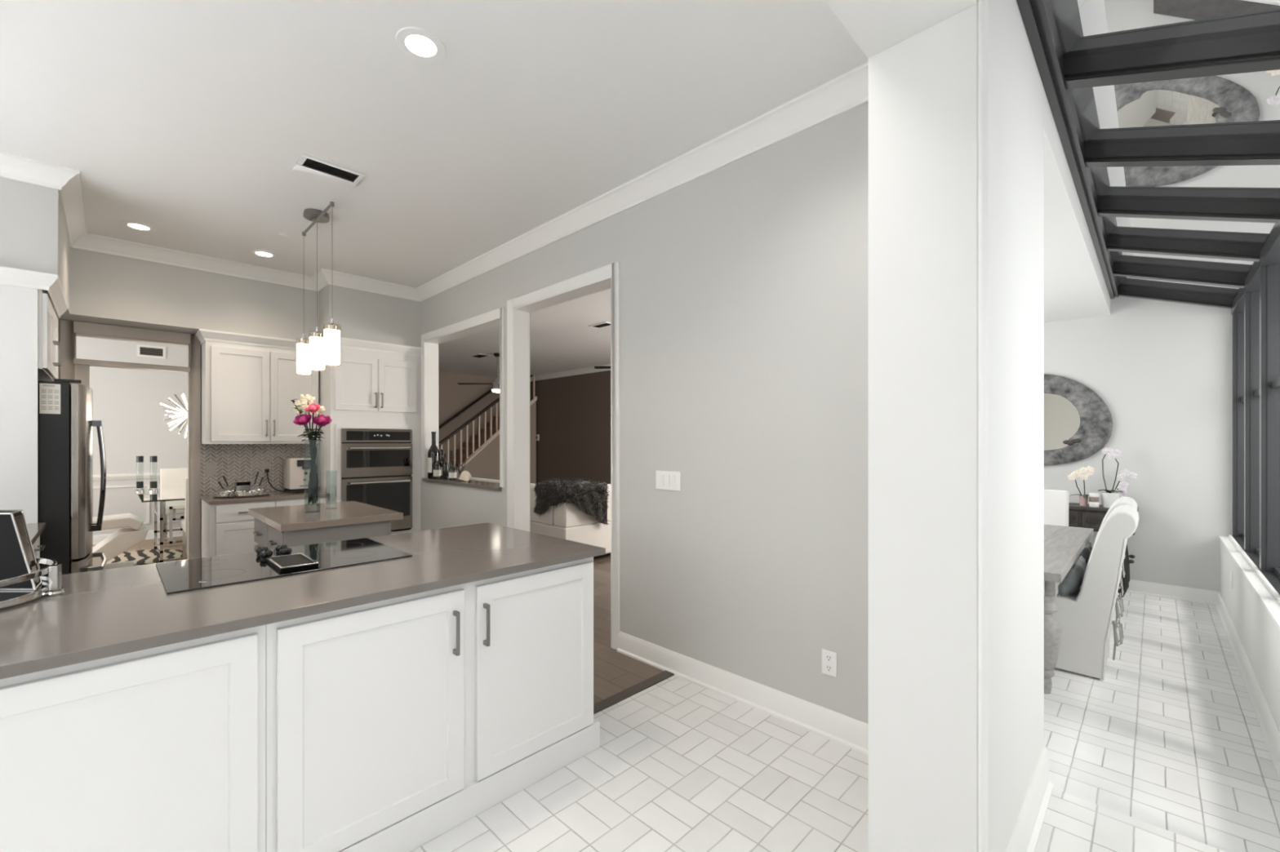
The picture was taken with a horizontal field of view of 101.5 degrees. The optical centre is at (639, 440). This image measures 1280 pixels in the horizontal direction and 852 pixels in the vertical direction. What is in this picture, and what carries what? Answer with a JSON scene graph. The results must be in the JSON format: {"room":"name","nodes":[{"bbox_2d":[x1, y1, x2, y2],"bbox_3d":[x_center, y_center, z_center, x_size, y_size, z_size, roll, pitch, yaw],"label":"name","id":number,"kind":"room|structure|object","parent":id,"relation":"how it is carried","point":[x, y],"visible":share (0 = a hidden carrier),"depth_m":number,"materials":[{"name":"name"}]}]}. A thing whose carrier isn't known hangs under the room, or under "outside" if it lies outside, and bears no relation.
{"room":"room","nodes":[
{"label":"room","id":0,"kind":"room"},
{"bbox_2d":[0,266,67,524],"bbox_3d":[-4.129,0.201,3.268,1.062,2.398,0.707,0,0,45],"label":"tall cabinet","id":1,"kind":"object","parent":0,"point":[29,343],"visible":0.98,"depth_m":3.08,"materials":[{"name":"white paint"}]},
{"bbox_2d":[0,177,71,320],"bbox_3d":[-5.178,-1.320,2.703,1.670,0.640,2.980,0,0,45],"label":"wall","id":2,"kind":"structure","parent":0,"point":[33,237],"depth_m":3.11,"materials":[{"name":"grey paint"}]},
{"bbox_2d":[0,62,868,302],"bbox_3d":[-2.629,-1.582,2.098,5.490,0.114,5.497,0,0,45],"label":"trim","id":3,"kind":"structure","parent":2,"relation":"attached to","point":[849,91],"depth_m":3.41,"materials":[{"name":"wood"}]},
{"bbox_2d":[76,336,187,535],"bbox_3d":[-7.599,-0.120,6.927,0.150,3.040,5.597,0,0,45],"label":"wall","id":4,"kind":"structure","parent":0,"point":[126,402],"depth_m":7.33,"materials":[{"name":"paint"}]},
{"bbox_2d":[92,472,159,480],"bbox_3d":[-7.500,0.497,6.900,0.030,0.075,5.497,0,0,45],"label":"trim","id":5,"kind":"structure","parent":4,"relation":"attached to","point":[157,475],"depth_m":7.28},
{"bbox_2d":[92,484,180,524],"bbox_3d":[-7.189,0.900,7.228,0.012,0.560,3.400,0,0,45],"label":"trim","id":6,"kind":"structure","parent":4,"relation":"attached to","point":[130,486],"depth_m":7.42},
{"bbox_2d":[92,527,182,545],"bbox_3d":[-7.500,1.337,6.900,0.030,0.126,5.497,0,0,45],"label":"baseboard","id":7,"kind":"structure","parent":4,"relation":"attached to","point":[96,539],"depth_m":7.43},
{"bbox_2d":[137,344,165,359],"bbox_3d":[-6.965,-1.270,7.455,0.012,0.170,0.300,0,0,45],"label":"air vent","id":8,"kind":"object","parent":4,"relation":"in","point":[144,351],"visible":1,"depth_m":7.45,"materials":[{"name":"white plastic"}]},
{"bbox_2d":[139,346,163,356],"bbox_3d":[-6.968,-1.270,7.459,0.003,0.110,0.240,0,0,45],"label":"grille","id":9,"kind":"object","parent":8,"relation":"attached to","point":[144,351],"depth_m":7.46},
{"bbox_2d":[57,319,264,495],"bbox_3d":[-4.889,-0.120,4.256,0.100,3.040,5.597,0,0,45],"label":"wall","id":10,"kind":"structure","parent":0,"point":[59,320],"depth_m":4.33,"materials":[{"name":"grey paint"}]},
{"bbox_2d":[60,320,200,559],"bbox_3d":[-4.494,0.203,4.652,0.128,2.398,0.887,0,0,45],"label":"door frame","id":11,"kind":"structure","parent":10,"relation":"in","point":[72,367],"depth_m":4.80,"materials":[{"name":"beige paint"}]},
{"bbox_2d":[205,462,215,475],"bbox_3d":[-4.087,0.268,4.977,0.010,0.115,0.074,0,0,45],"label":"light switch","id":12,"kind":"object","parent":10,"relation":"attached to","point":[210,467],"visible":1,"depth_m":4.97,"materials":[{"name":"grey plastic"}]},
{"bbox_2d":[200,440,311,495],"bbox_3d":[-3.823,0.257,5.259,0.010,0.514,0.917,0,0,45],"label":"backsplash","id":13,"kind":"structure","parent":10,"relation":"attached to","point":[235,462],"depth_m":5.17,"materials":[{"name":"tile"}]},
{"bbox_2d":[195,328,318,444],"bbox_3d":[-3.712,-0.484,5.108,0.358,1.028,0.942,0,0,45],"label":"upper cabinet","id":14,"kind":"object","parent":10,"relation":"attached to","point":[250,383],"visible":0.94,"depth_m":4.94,"materials":[{"name":"white paint"}]},
{"bbox_2d":[70,247,319,340],"bbox_3d":[-4.003,-1.320,4.849,0.330,0.640,1.725,0,0,45],"label":"wall","id":15,"kind":"structure","parent":0,"point":[107,289],"depth_m":4.59,"materials":[{"name":"grey paint"}]},
{"bbox_2d":[319,284,420,347],"bbox_3d":[-2.960,-1.330,5.658,0.680,0.620,0.892,0,0,45],"label":"wall","id":16,"kind":"structure","parent":0,"point":[357,314],"depth_m":5.37,"materials":[{"name":"grey paint"}]},
{"bbox_2d":[0,0,868,377],"bbox_3d":[-2.996,-1.690,6.148,11.702,0.100,10.950,0,0,45],"label":"ceiling","id":17,"kind":"structure","parent":0,"point":[191,122],"depth_m":2.60,"materials":[{"name":"paint"}]},
{"bbox_2d":[121,221,155,231],"bbox_3d":[-3.828,-1.637,3.994,0.190,0.006,0.190,0,0,45],"label":"recessed light","id":18,"kind":"object","parent":17,"relation":"in","point":[131,224],"visible":1,"depth_m":3.99,"materials":[{"name":"white plastic"}]},
{"bbox_2d":[250,249,277,257],"bbox_3d":[-3.293,-1.637,4.580,0.190,0.006,0.190,0,0,45],"label":"recessed light","id":19,"kind":"object","parent":17,"relation":"in","point":[265,254],"visible":1,"depth_m":4.58,"materials":[{"name":"white plastic"}]},
{"bbox_2d":[296,201,341,375],"bbox_3d":[-2.288,-1.070,3.723,0.821,1.140,0.160,0,0,45],"label":"pendant light","id":20,"kind":"object","parent":17,"relation":"hanging from","point":[317,352],"visible":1,"depth_m":3.68,"materials":[{"name":"glass"}]},
{"bbox_2d":[296,343,311,373],"bbox_3d":[-2.549,-0.622,3.966,0.094,0.220,0.094,0,0,45],"label":"diffuser","id":21,"kind":"object","parent":20,"relation":"attached to","point":[302,349],"depth_m":3.93,"materials":[{"name":"beige"}]},
{"bbox_2d":[309,336,324,369],"bbox_3d":[-2.293,-0.622,3.714,0.094,0.220,0.094,0,0,45],"label":"diffuser","id":22,"kind":"object","parent":20,"relation":"attached to","point":[315,342],"depth_m":3.67,"materials":[{"name":"beige"}]},
{"bbox_2d":[324,328,340,364],"bbox_3d":[-2.040,-0.622,3.465,0.094,0.220,0.094,0,0,45],"label":"diffuser","id":23,"kind":"object","parent":20,"relation":"attached to","point":[331,336],"depth_m":3.43,"materials":[{"name":"beige"}]},
{"bbox_2d":[293,153,365,188],"bbox_3d":[-1.890,-1.635,3.183,0.240,0.010,0.332,0,0,45],"label":"ceiling vent","id":24,"kind":"object","parent":17,"relation":"in","point":[308,165],"visible":1,"depth_m":3.17,"materials":[{"name":"metal"}]},
{"bbox_2d":[395,26,445,62],"bbox_3d":[-0.906,-1.637,2.164,0.190,0.006,0.190,0,0,45],"label":"recessed light","id":25,"kind":"object","parent":17,"relation":"in","point":[420,44],"visible":1,"depth_m":2.16,"materials":[{"name":"white plastic"}]},
{"bbox_2d":[457,352,499,392],"bbox_3d":[-2.558,-1.272,9.825,1.301,0.734,1.301,0,0,45],"label":"ceiling fan","id":26,"kind":"object","parent":17,"relation":"hanging from","point":[495,384],"visible":0.71,"depth_m":9.77,"materials":[{"name":"black plastic"}]},
{"bbox_2d":[438,372,499,461],"bbox_3d":[-5.150,-0.120,12.189,0.150,3.040,5.070,0,0,45],"label":"wall","id":27,"kind":"structure","parent":0,"point":[454,397],"depth_m":12.86,"materials":[{"name":"beige paint"}]},
{"bbox_2d":[439,389,492,429],"bbox_3d":[-4.449,-0.640,12.741,0.083,1.974,2.735,0,0,45],"label":"wall handrail","id":28,"kind":"object","parent":27,"relation":"attached to","point":[491,390],"visible":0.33,"depth_m":12.85,"materials":[{"name":"brown wood"}]},
{"bbox_2d":[529,370,610,484],"bbox_3d":[0.396,-0.120,10.387,9.220,3.040,0.150,0,0,45],"label":"wall","id":29,"kind":"structure","parent":0,"point":[573,412],"depth_m":12.18,"materials":[{"name":"brown paint"}]},
{"bbox_2d":[529,364,610,382],"bbox_3d":[0.303,-1.582,10.307,9.200,0.114,0.094,0,0,45],"label":"trim","id":30,"kind":"structure","parent":29,"relation":"attached to","point":[588,370],"depth_m":12.22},
{"bbox_2d":[593,670,674,714],"bbox_3d":[-0.097,1.395,2.865,0.070,0.009,0.825,0,0,45],"label":"threshold","id":31,"kind":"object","parent":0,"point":[616,698],"depth_m":2.90,"materials":[{"name":"brown wood"}]},
{"bbox_2d":[420,102,868,724],"bbox_3d":[-2.828,-0.120,6.247,11.602,3.040,0.133,0,0,45],"label":"wall","id":32,"kind":"structure","parent":0,"point":[744,283],"depth_m":2.83,"materials":[{"name":"grey paint"}]},
{"bbox_2d":[422,477,502,490],"bbox_3d":[-1.704,0.418,5.166,1.578,0.032,0.234,0,0,45],"label":"countertop","id":33,"kind":"structure","parent":32,"relation":"attached to","point":[475,484],"depth_m":5.02,"materials":[{"name":"grey stone"}]},
{"bbox_2d":[427,431,439,478],"bbox_3d":[-2.226,0.152,5.641,0.124,0.500,0.125,0,0,45],"label":"bottle","id":34,"kind":"object","parent":33,"relation":"on","point":[433,451],"visible":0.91,"depth_m":5.59,"materials":[{"name":"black glass"}]},
{"bbox_2d":[433,456,440,479],"bbox_3d":[-2.143,0.282,5.518,0.073,0.240,0.073,0,0,45],"label":"bottle","id":35,"kind":"object","parent":33,"relation":"on","point":[437,468],"visible":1,"depth_m":5.49,"materials":[{"name":"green glass"}]},
{"bbox_2d":[448,460,457,480],"bbox_3d":[-1.912,0.302,5.339,0.077,0.200,0.077,0,0,45],"label":"bottle","id":36,"kind":"object","parent":33,"relation":"on","point":[452,470],"visible":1,"depth_m":5.31,"materials":[{"name":"green glass"}]},
{"bbox_2d":[421,306,504,487],"bbox_3d":[-1.718,-0.376,5.153,1.722,1.559,0.165,0,0,45],"label":"trim","id":37,"kind":"structure","parent":32,"relation":"attached to","point":[430,341],"depth_m":5.65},
{"bbox_2d":[506,262,619,649],"bbox_3d":[-0.581,0.102,4.032,1.401,2.600,0.165,0,0,45],"label":"trim","id":38,"kind":"structure","parent":32,"relation":"attached to","point":[519,308],"depth_m":4.39,"materials":[{"name":"wood"}]},
{"bbox_2d":[656,470,680,491],"bbox_3d":[0.170,0.242,3.191,0.198,0.115,0.010,0,0,45],"label":"light switch","id":39,"kind":"object","parent":32,"relation":"attached to","point":[665,480],"visible":1,"depth_m":3.18,"materials":[{"name":"white plastic"}]},
{"bbox_2d":[617,631,868,755],"bbox_3d":[0.551,1.337,2.802,1.950,0.126,0.030,0,0,45],"label":"baseboard","id":40,"kind":"structure","parent":32,"relation":"attached to","point":[851,733],"depth_m":2.74,"materials":[{"name":"wood"}]},
{"bbox_2d":[822,648,836,677],"bbox_3d":[0.896,1.052,2.476,0.072,0.115,0.009,0,0,45],"label":"wall outlet","id":41,"kind":"object","parent":32,"relation":"attached to","point":[828,658],"visible":1,"depth_m":2.47,"materials":[{"name":"white plastic"}]},
{"bbox_2d":[92,536,1226,851],"bbox_3d":[-2.569,1.525,5.727,12.900,0.250,10.950,0,0,45],"label":"floor","id":42,"kind":"structure","parent":0,"point":[679,765],"depth_m":2.06,"materials":[{"name":"white tile"}]},
{"bbox_2d":[32,535,45,570],"bbox_3d":[-3.120,0.961,2.247,1.880,0.879,0.660,0,0,45],"label":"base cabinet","id":43,"kind":"object","parent":42,"relation":"on","point":[36,546],"visible":0.11,"depth_m":3.00,"materials":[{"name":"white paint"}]},
{"bbox_2d":[37,378,106,576],"bbox_3d":[-4.063,0.509,3.364,0.910,1.782,0.887,0,0,45],"label":"refrigerator","id":44,"kind":"object","parent":42,"relation":"on","point":[64,439],"visible":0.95,"depth_m":3.25,"materials":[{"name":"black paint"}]},
{"bbox_2d":[39,383,60,413],"bbox_3d":[-3.596,-0.257,3.187,0.003,0.183,0.085,0,0,45],"label":"calendar","id":45,"kind":"object","parent":44,"relation":"attached to","point":[49,393],"visible":1,"depth_m":3.19,"materials":[{"name":"paper"}]},
{"bbox_2d":[41,385,58,409],"bbox_3d":[-3.594,-0.264,3.187,0.001,0.148,0.071,0,0,45],"label":"print","id":46,"kind":"object","parent":45,"relation":"attached to","point":[50,393],"depth_m":3.19},
{"bbox_2d":[92,513,148,569],"bbox_3d":[-5.762,0.897,5.579,0.460,1.005,0.739,0,0,45],"label":"chair","id":47,"kind":"object","parent":42,"relation":"on","point":[131,531],"visible":0.53,"depth_m":5.57,"materials":[{"name":"fabric"}]},
{"bbox_2d":[0,624,266,851],"bbox_3d":[-1.860,0.960,1.410,1.012,0.880,1.237,0,0,45],"label":"base cabinet","id":48,"kind":"object","parent":42,"relation":"on","point":[162,748],"visible":0.61,"depth_m":1.32,"materials":[{"name":"white paint"}]},
{"bbox_2d":[0,522,605,679],"bbox_3d":[-2.091,0.505,2.533,2.956,0.030,2.512,0,0,45],"label":"countertop","id":49,"kind":"structure","parent":48,"relation":"on","point":[101,614],"depth_m":1.67,"materials":[{"name":"grey stone"}]},
{"bbox_2d":[0,557,64,608],"bbox_3d":[-2.125,0.444,1.534,0.596,0.091,0.596,0,0,45],"label":"metal stand","id":50,"kind":"object","parent":49,"relation":"on","point":[51,585],"visible":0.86,"depth_m":1.64,"materials":[{"name":"silver metal"}]},
{"bbox_2d":[0,509,42,591],"bbox_3d":[-2.111,0.358,1.727,0.381,0.242,0.128,0,0,24],"label":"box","id":51,"kind":"object","parent":50,"relation":"on","point":[17,557],"visible":0.95,"depth_m":1.70,"materials":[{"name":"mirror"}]},
{"bbox_2d":[155,537,412,594],"bbox_3d":[-1.436,0.471,2.138,0.563,0.037,0.773,0,0,45],"label":"cooktop","id":52,"kind":"object","parent":49,"relation":"in","point":[179,576],"visible":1,"depth_m":2.05,"materials":[{"name":"black glass"}]},
{"bbox_2d":[266,552,318,572],"bbox_3d":[-1.371,0.476,2.060,0.245,0.015,0.124,0,0,45],"label":"tray","id":53,"kind":"object","parent":52,"relation":"attached to","point":[296,562],"depth_m":2.03,"materials":[{"name":"metal"}]},
{"bbox_2d":[105,548,182,565],"bbox_3d":[-6.080,1.397,6.110,1.265,0.006,1.258,0,0,11],"label":"rug","id":54,"kind":"object","parent":42,"relation":"on","point":[145,557],"visible":0.24,"depth_m":6.32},
{"bbox_2d":[136,487,185,562],"bbox_3d":[-5.443,1.026,6.907,1.856,0.752,1.711,0,0,45],"label":"glass table","id":55,"kind":"object","parent":42,"relation":"on","point":[163,495],"visible":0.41,"depth_m":6.18,"materials":[{"name":"silver metal"}]},
{"bbox_2d":[134,456,144,491],"bbox_3d":[-6.451,0.423,6.746,0.090,0.454,0.090,0,0,45],"label":"candle holder","id":56,"kind":"object","parent":55,"relation":"on","point":[140,485],"visible":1,"depth_m":6.72,"materials":[{"name":"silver metal"}]},
{"bbox_2d":[148,456,158,491],"bbox_3d":[-6.285,0.423,6.758,0.090,0.454,0.090,0,0,45],"label":"candle holder","id":57,"kind":"object","parent":55,"relation":"on","point":[153,485],"visible":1,"depth_m":6.73,"materials":[{"name":"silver metal"}]},
{"bbox_2d":[160,467,187,545],"bbox_3d":[-6.425,0.897,7.359,0.582,1.007,0.460,0,0,45],"label":"dining chair","id":58,"kind":"object","parent":42,"relation":"on","point":[169,477],"visible":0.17,"depth_m":7.41,"materials":[{"name":"white leather"}]},
{"bbox_2d":[180,477,187,559],"bbox_3d":[-4.893,0.897,5.946,0.582,1.007,0.460,0,0,45],"label":"dining chair","id":59,"kind":"object","parent":42,"relation":"on","point":[184,523],"visible":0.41,"depth_m":5.67,"materials":[{"name":"white leather"}]},
{"bbox_2d":[200,496,328,557],"bbox_3d":[-3.584,0.973,5.022,0.654,0.855,0.910,0,0,45],"label":"base cabinet","id":60,"kind":"object","parent":42,"relation":"on","point":[228,528],"visible":0.37,"depth_m":4.63,"materials":[{"name":"white paint"}]},
{"bbox_2d":[200,490,329,504],"bbox_3d":[-3.593,0.529,5.026,0.644,0.030,0.918,0,0,45],"label":"countertop","id":61,"kind":"structure","parent":60,"relation":"on","point":[274,495],"depth_m":4.80,"materials":[{"name":"beige stone"}]},
{"bbox_2d":[211,492,271,497],"bbox_3d":[-3.719,0.506,4.888,0.450,0.014,0.450,0,0,45],"label":"tray","id":62,"kind":"object","parent":61,"relation":"on","point":[246,494],"visible":0.7,"depth_m":4.84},
{"bbox_2d":[235,481,250,492],"bbox_3d":[-3.876,0.457,5.106,0.042,0.113,0.110,0,0,45],"label":"metal box","id":63,"kind":"object","parent":61,"relation":"on","point":[240,486],"visible":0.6,"depth_m":5.09,"materials":[{"name":"silver metal"}]},
{"bbox_2d":[283,457,318,493],"bbox_3d":[-3.436,0.344,5.296,0.350,0.338,0.230,0,0,45],"label":"toaster","id":64,"kind":"object","parent":61,"relation":"on","point":[293,468],"visible":0.7,"depth_m":5.21,"materials":[{"name":"beige plastic"}]},
{"bbox_2d":[283,488,318,493],"bbox_3d":[-3.432,0.503,5.293,0.340,0.021,0.230,0,0,45],"label":"drip tray","id":65,"kind":"object","parent":64,"relation":"on","point":[291,491],"depth_m":5.18,"materials":[{"name":"black plastic"}]},
{"bbox_2d":[253,518,391,551],"bbox_3d":[-2.220,0.964,3.598,0.975,0.872,0.622,0,0,45],"label":"kitchen island","id":66,"kind":"object","parent":42,"relation":"on","point":[264,535],"visible":0.2,"depth_m":3.28,"materials":[{"name":"grey paint"}]},
{"bbox_2d":[248,501,403,532],"bbox_3d":[-2.194,0.506,3.625,1.015,0.042,0.692,0,0,45],"label":"island countertop","id":67,"kind":"structure","parent":66,"relation":"on","point":[292,517],"depth_m":3.44,"materials":[{"name":"beige stone"}]},
{"bbox_2d":[304,440,319,513],"bbox_3d":[-2.237,0.239,3.571,0.090,0.490,0.090,0,0,-35],"label":"glass vase","id":68,"kind":"object","parent":67,"relation":"on","point":[304,440],"visible":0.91,"depth_m":3.55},
{"bbox_2d":[293,413,319,503],"bbox_3d":[-2.243,0.122,3.534,0.130,0.616,0.178,0,0,-5],"label":"flower","id":69,"kind":"object","parent":68,"relation":"on","point":[304,419],"visible":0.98,"depth_m":3.51,"materials":[{"name":"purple plant"}]},
{"bbox_2d":[292,401,321,503],"bbox_3d":[-2.256,0.083,3.550,0.118,0.693,0.177,0,0,45],"label":"flower","id":70,"kind":"object","parent":68,"relation":"on","point":[302,407],"visible":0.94,"depth_m":3.51,"materials":[{"name":"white plant"}]},
{"bbox_2d":[290,399,323,471],"bbox_3d":[-2.259,0.076,3.544,0.155,0.706,0.214,0,0,45],"label":"leafy sprig","id":71,"kind":"object","parent":68,"relation":"in","point":[292,401],"visible":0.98,"depth_m":3.53,"materials":[{"name":"green plant"}]},
{"bbox_2d":[299,394,322,503],"bbox_3d":[-2.246,0.057,3.571,0.092,0.746,0.124,0,0,45],"label":"flower","id":72,"kind":"object","parent":68,"relation":"on","point":[308,397],"visible":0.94,"depth_m":3.55,"materials":[{"name":"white plant"}]},
{"bbox_2d":[302,403,321,504],"bbox_3d":[-2.228,0.087,3.561,0.173,0.685,0.113,0,0,45],"label":"flower","id":73,"kind":"object","parent":68,"relation":"on","point":[313,408],"visible":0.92,"depth_m":3.56,"materials":[{"name":"pink plant"}]},
{"bbox_2d":[302,405,325,502],"bbox_3d":[-2.218,0.094,3.590,0.113,0.672,0.126,0,0,6],"label":"flower","id":74,"kind":"object","parent":68,"relation":"on","point":[322,409],"visible":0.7,"depth_m":3.58,"materials":[{"name":"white plant"}]},
{"bbox_2d":[304,414,332,503],"bbox_3d":[-2.203,0.124,3.581,0.174,0.611,0.119,0,0,3],"label":"flower","id":75,"kind":"object","parent":68,"relation":"on","point":[322,420],"visible":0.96,"depth_m":3.56,"materials":[{"name":"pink plant"}]},
{"bbox_2d":[315,337,421,534],"bbox_3d":[-2.937,0.192,5.635,0.714,2.416,0.891,0,0,45],"label":"tall cabinet","id":76,"kind":"object","parent":42,"relation":"on","point":[376,385],"visible":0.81,"depth_m":5.36,"materials":[{"name":"white paint"}]},
{"bbox_2d":[341,428,412,532],"bbox_3d":[-2.885,0.417,5.579,0.658,1.073,0.680,0,0,45],"label":"wall oven","id":77,"kind":"object","parent":76,"relation":"in","point":[376,464],"visible":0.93,"depth_m":5.39,"materials":[{"name":"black metal"}]},
{"bbox_2d":[266,556,599,851],"bbox_3d":[-0.973,0.960,2.287,1.044,0.880,1.256,0,0,45],"label":"base cabinet","id":78,"kind":"object","parent":42,"relation":"on","point":[393,724],"visible":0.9,"depth_m":1.81,"materials":[{"name":"white paint"}]},
{"bbox_2d":[438,374,537,484],"bbox_3d":[-4.050,-0.174,12.412,1.095,3.221,3.152,0,0,45],"label":"staircase","id":79,"kind":"structure","parent":42,"relation":"on","point":[481,454],"depth_m":12.29,"materials":[{"name":"beige paint"}]},
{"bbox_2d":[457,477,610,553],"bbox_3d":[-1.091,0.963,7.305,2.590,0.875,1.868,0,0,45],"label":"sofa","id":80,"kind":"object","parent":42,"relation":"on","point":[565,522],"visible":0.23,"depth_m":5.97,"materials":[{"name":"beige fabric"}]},
{"bbox_2d":[533,478,610,525],"bbox_3d":[-0.791,0.706,6.051,0.654,0.586,0.748,0,0,45],"label":"fur throw","id":81,"kind":"object","parent":80,"relation":"on","point":[590,497],"visible":1,"depth_m":5.91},
{"bbox_2d":[824,0,977,57],"bbox_3d":[-0.906,-1.377,-0.263,0.275,0.525,4.754,0,0,45],"label":"beam","id":82,"kind":"structure","parent":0,"point":[876,26],"depth_m":1.37,"materials":[{"name":"white paint"}]},
{"bbox_2d":[868,0,1044,851],"bbox_3d":[1.155,-0.120,1.827,0.275,3.040,1.116,0,0,45],"label":"wall pier","id":83,"kind":"object","parent":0,"point":[923,87],"visible":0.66,"depth_m":1.46,"materials":[{"name":"white paint"}]},
{"bbox_2d":[977,0,987,851],"bbox_3d":[0.889,-0.120,1.355,0.010,3.040,0.071,0,0,45],"label":"trim","id":84,"kind":"structure","parent":83,"relation":"attached to","point":[982,4],"depth_m":1.33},
{"bbox_2d":[1005,746,1053,851],"bbox_3d":[1.263,1.321,1.720,0.030,0.158,1.116,0,0,45],"label":"baseboard","id":85,"kind":"structure","parent":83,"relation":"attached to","point":[1025,834],"depth_m":1.85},
{"bbox_2d":[1044,213,1094,323],"bbox_3d":[2.382,-1.327,4.413,1.917,0.106,4.570,0,0,45],"label":"ceiling","id":86,"kind":"structure","parent":0,"point":[1064,300],"depth_m":4.35,"materials":[{"name":"white paint"}]},
{"bbox_2d":[1044,89,1110,316],"bbox_3d":[3.157,-1.457,3.748,0.120,0.366,4.430,0,0,45],"label":"wall header","id":87,"kind":"structure","parent":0,"point":[1063,210],"depth_m":3.07,"materials":[{"name":"white paint"}]},
{"bbox_2d":[1016,0,1279,309],"bbox_3d":[2.240,-1.380,2.075,0.922,0.479,8.100,0,0,45],"label":"skylight","id":88,"kind":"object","parent":87,"relation":"in","point":[1166,113],"depth_m":2.35,"materials":[{"name":"brown metal"}]},
{"bbox_2d":[1044,296,1231,591],"bbox_3d":[4.403,-0.070,5.734,3.020,3.140,0.150,0,0,45],"label":"wall","id":89,"kind":"structure","parent":0,"point":[1162,371],"depth_m":5.03,"materials":[{"name":"white paint"}]},
{"bbox_2d":[1044,373,1112,465],"bbox_3d":[4.266,-0.228,5.709,1.332,0.990,0.076,0,0,45],"label":"wall mirror","id":90,"kind":"object","parent":89,"relation":"attached to","point":[1078,423],"visible":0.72,"depth_m":5.46,"materials":[{"name":"silver metal"}]},
{"bbox_2d":[1118,577,1218,605],"bbox_3d":[4.283,1.437,5.726,2.780,0.126,0.030,0,0,45],"label":"baseboard","id":91,"kind":"structure","parent":89,"relation":"attached to","point":[1154,589],"depth_m":4.96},
{"bbox_2d":[1044,592,1279,851],"bbox_3d":[2.848,1.575,4.157,3.020,0.150,4.580,0,0,45],"label":"floor","id":92,"kind":"structure","parent":0,"point":[1171,739],"depth_m":2.65,"materials":[{"name":"white tile"}]},
{"bbox_2d":[1044,488,1069,526],"bbox_3d":[3.692,0.982,4.917,0.495,1.036,0.467,0,0,45],"label":"dining chair","id":93,"kind":"object","parent":92,"relation":"on","point":[1055,501],"visible":0.12,"depth_m":4.90,"materials":[{"name":"fabric"}]},
{"bbox_2d":[1044,524,1093,693],"bbox_3d":[2.710,1.120,4.012,1.030,0.760,2.120,0,0,45],"label":"dining table","id":94,"kind":"object","parent":92,"relation":"on","point":[1063,545],"visible":0.24,"depth_m":3.10,"materials":[{"name":"grey wood"}]},
{"bbox_2d":[1052,505,1138,680],"bbox_3d":[2.901,0.966,3.586,0.746,1.068,0.502,0,0,45],"label":"chair","id":95,"kind":"object","parent":92,"relation":"on","point":[1084,617],"visible":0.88,"depth_m":3.29,"materials":[{"name":"fabric"}]},
{"bbox_2d":[1057,555,1086,596],"bbox_3d":[2.928,0.912,3.545,0.154,0.238,0.400,0,0,45],"label":"throw pillow","id":96,"kind":"object","parent":95,"relation":"on","point":[1073,580],"visible":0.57,"depth_m":3.42,"materials":[{"name":"grey fabric"}]},
{"bbox_2d":[1068,502,1138,597],"bbox_3d":[4.186,1.072,5.541,1.582,0.844,0.410,0,0,45],"label":"console table","id":97,"kind":"object","parent":92,"relation":"on","point":[1083,517],"visible":0.22,"depth_m":5.09,"materials":[{"name":"brown wood"}]},
{"bbox_2d":[1067,466,1094,506],"bbox_3d":[4.440,0.450,5.225,0.208,0.400,0.233,0,0,-6],"label":"potted orchid","id":98,"kind":"object","parent":97,"relation":"on","point":[1084,473],"visible":0.98,"depth_m":5.22,"materials":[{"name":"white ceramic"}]},
{"bbox_2d":[1088,493,1098,507],"bbox_3d":[4.461,0.582,5.137,0.076,0.135,0.076,0,0,45],"label":"candle jar","id":99,"kind":"object","parent":97,"relation":"on","point":[1093,497],"visible":1,"depth_m":5.11,"materials":[{"name":"glass"}]},
{"bbox_2d":[1097,447,1137,507],"bbox_3d":[4.609,0.356,5.088,0.270,0.586,0.212,0,0,18],"label":"potted orchid","id":100,"kind":"object","parent":97,"relation":"on","point":[1108,498],"visible":1,"depth_m":5.05,"materials":[{"name":"plant"}]},
{"bbox_2d":[1080,496,1137,629],"bbox_3d":[3.392,0.966,4.112,0.746,1.068,0.502,0,0,45],"label":"chair","id":101,"kind":"object","parent":92,"relation":"on","point":[1125,500],"visible":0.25,"depth_m":3.85,"materials":[{"name":"fabric"}]},
{"bbox_2d":[1079,541,1092,565],"bbox_3d":[3.419,0.910,4.072,0.158,0.257,0.400,0,0,45],"label":"throw pillow","id":102,"kind":"object","parent":101,"relation":"on","point":[1086,553],"visible":0.27,"depth_m":3.94,"materials":[{"name":"grey fabric"}]},
{"bbox_2d":[1218,536,1279,729],"bbox_3d":[2.509,1.183,1.810,0.208,0.635,8.100,0,0,45],"label":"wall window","id":103,"kind":"structure","parent":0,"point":[1259,634],"depth_m":3.12,"materials":[{"name":"white paint"}]},
{"bbox_2d":[1215,591,1279,781],"bbox_3d":[3.718,1.437,3.195,0.030,0.126,4.429,0,0,45],"label":"baseboard","id":104,"kind":"structure","parent":103,"relation":"attached to","point":[1268,726],"depth_m":3.01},
{"bbox_2d":[1228,222,1279,603],"bbox_3d":[2.523,-0.183,1.796,0.132,2.094,8.100,0,0,45],"label":"window","id":105,"kind":"structure","parent":103,"relation":"attached to","point":[1255,307],"depth_m":3.77,"materials":[{"name":"brown metal"}]},
{"bbox_3d":[-6.235,-1.690,5.676,3.850,0.100,5.730,0,0,45],"label":"ceiling","id":106,"kind":"structure","parent":0,"visible":0},
{"bbox_2d":[160,393,187,437],"bbox_3d":[-5.713,-0.839,6.648,0.579,1.600,0.574,0,0,45],"label":"chandelier","id":107,"kind":"object","parent":106,"relation":"hanging from","point":[184,413],"visible":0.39,"depth_m":6.54,"materials":[{"name":"silver metal"}]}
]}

